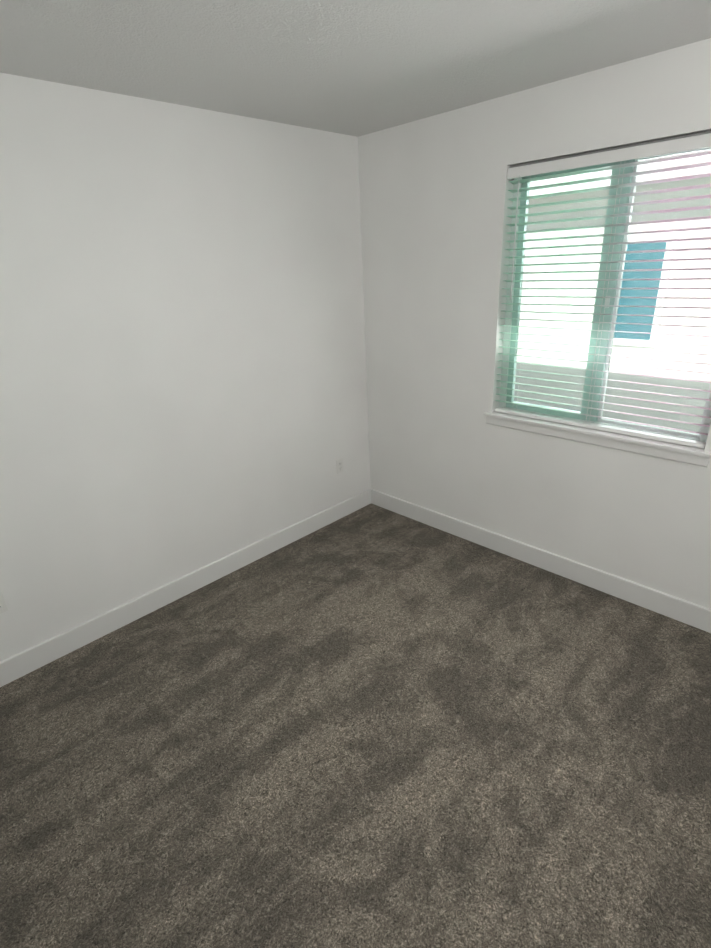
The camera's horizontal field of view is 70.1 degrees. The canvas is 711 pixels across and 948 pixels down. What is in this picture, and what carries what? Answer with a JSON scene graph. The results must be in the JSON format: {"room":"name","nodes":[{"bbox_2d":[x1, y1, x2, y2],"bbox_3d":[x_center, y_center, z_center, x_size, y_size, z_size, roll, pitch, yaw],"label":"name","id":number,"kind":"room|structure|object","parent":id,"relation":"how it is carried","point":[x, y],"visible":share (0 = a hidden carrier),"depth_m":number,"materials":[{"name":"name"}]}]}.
{"room":"empty bedroom","nodes":[
{"label":"empty bedroom","id":0,"kind":"room"},
{"bbox_2d":[0,73,370,660],"bbox_3d":[-1.095,-0.552,2.978,0.150,2.740,3.480,19,31,41],"label":"wall","id":1,"kind":"structure","parent":0,"point":[183,384],"depth_m":2.83,"materials":[{"name":"paint"}]},
{"bbox_2d":[0,592,7,613],"bbox_3d":[-1.798,0.654,2.544,0.008,0.114,0.070,19,31,41],"label":"electrical outlet","id":2,"kind":"object","parent":1,"relation":"attached to","point":[3,607],"visible":1,"depth_m":2.56,"materials":[{"name":"white plastic"}]},
{"bbox_2d":[0,488,370,686],"bbox_3d":[-0.978,0.669,3.423,0.015,0.135,3.180,19,31,41],"label":"baseboard","id":3,"kind":"structure","parent":1,"relation":"attached to","point":[26,661],"depth_m":3.19,"materials":[{"name":"white paint"}]},
{"bbox_2d":[336,458,343,473],"bbox_3d":[-0.124,-0.064,4.076,0.008,0.114,0.070,19,31,41],"label":"electrical outlet","id":4,"kind":"object","parent":1,"relation":"attached to","point":[339,463],"visible":1,"depth_m":4.07,"materials":[{"name":"white plastic"}]},
{"bbox_2d":[0,503,710,947],"bbox_3d":[0.246,1.191,2.330,3.750,0.100,3.480,19,31,41],"label":"floor","id":5,"kind":"structure","parent":0,"point":[372,727],"depth_m":2.14,"materials":[{"name":"carpet"}]},
{"bbox_2d":[0,0,710,136],"bbox_3d":[0.118,-1.438,1.237,3.750,0.120,3.480,19,31,41],"label":"ceiling","id":6,"kind":"structure","parent":0,"point":[357,68],"depth_m":2.01,"materials":[{"name":"white paint"}]},
{"bbox_2d":[358,38,710,608],"bbox_3d":[1.406,-0.603,2.808,3.600,2.740,0.150,19,31,41],"label":"wall","id":7,"kind":"structure","parent":0,"point":[435,196],"depth_m":3.15,"materials":[{"name":"paint"}]},
{"bbox_2d":[371,489,710,632],"bbox_3d":[1.359,0.607,3.299,3.435,0.135,0.015,19,31,41],"label":"baseboard","id":8,"kind":"structure","parent":7,"relation":"attached to","point":[681,610],"depth_m":3.31,"materials":[{"name":"white paint"}]},
{"bbox_2d":[483,411,710,457],"bbox_3d":[1.344,-0.259,2.964,1.290,0.020,0.120,19,31,41],"label":"window sill","id":9,"kind":"structure","parent":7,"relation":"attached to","point":[628,438],"depth_m":2.85,"materials":[{"name":"white paint"}]},
{"bbox_2d":[486,416,709,466],"bbox_3d":[1.320,-0.212,2.956,1.260,0.058,0.016,19,31,41],"label":"apron","id":10,"kind":"object","parent":7,"relation":"attached to","point":[702,461],"visible":0.75,"depth_m":2.86,"materials":[{"name":"white paint"}]},
{"bbox_2d":[499,147,710,441],"bbox_3d":[1.379,-0.938,2.755,1.200,1.430,0.070,19,31,41],"label":"window","id":11,"kind":"structure","parent":7,"relation":"in","point":[613,318],"depth_m":2.81,"materials":[{"name":"white plastic"}]},
{"bbox_2d":[495,131,710,448],"bbox_3d":[1.315,-0.919,2.694,1.194,1.400,0.080,19,31,41],"label":"window blinds","id":12,"kind":"object","parent":11,"relation":"attached to","point":[666,146],"visible":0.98,"depth_m":2.62,"materials":[{"name":"white plastic"}]},
{"bbox_3d":[1.649,0.141,4.848,17.600,0.020,15.330,19,31,41],"label":"ground","id":13,"kind":"structure","parent":0,"visible":0},
{"bbox_2d":[514,150,710,431],"bbox_3d":[4.153,-2.620,6.602,12.500,3.503,4.475,19,31,41],"label":"window glass","id":14,"kind":"object","parent":13,"relation":"on","point":[628,301],"depth_m":5.44,"materials":[{"name":"white"}]}
]}

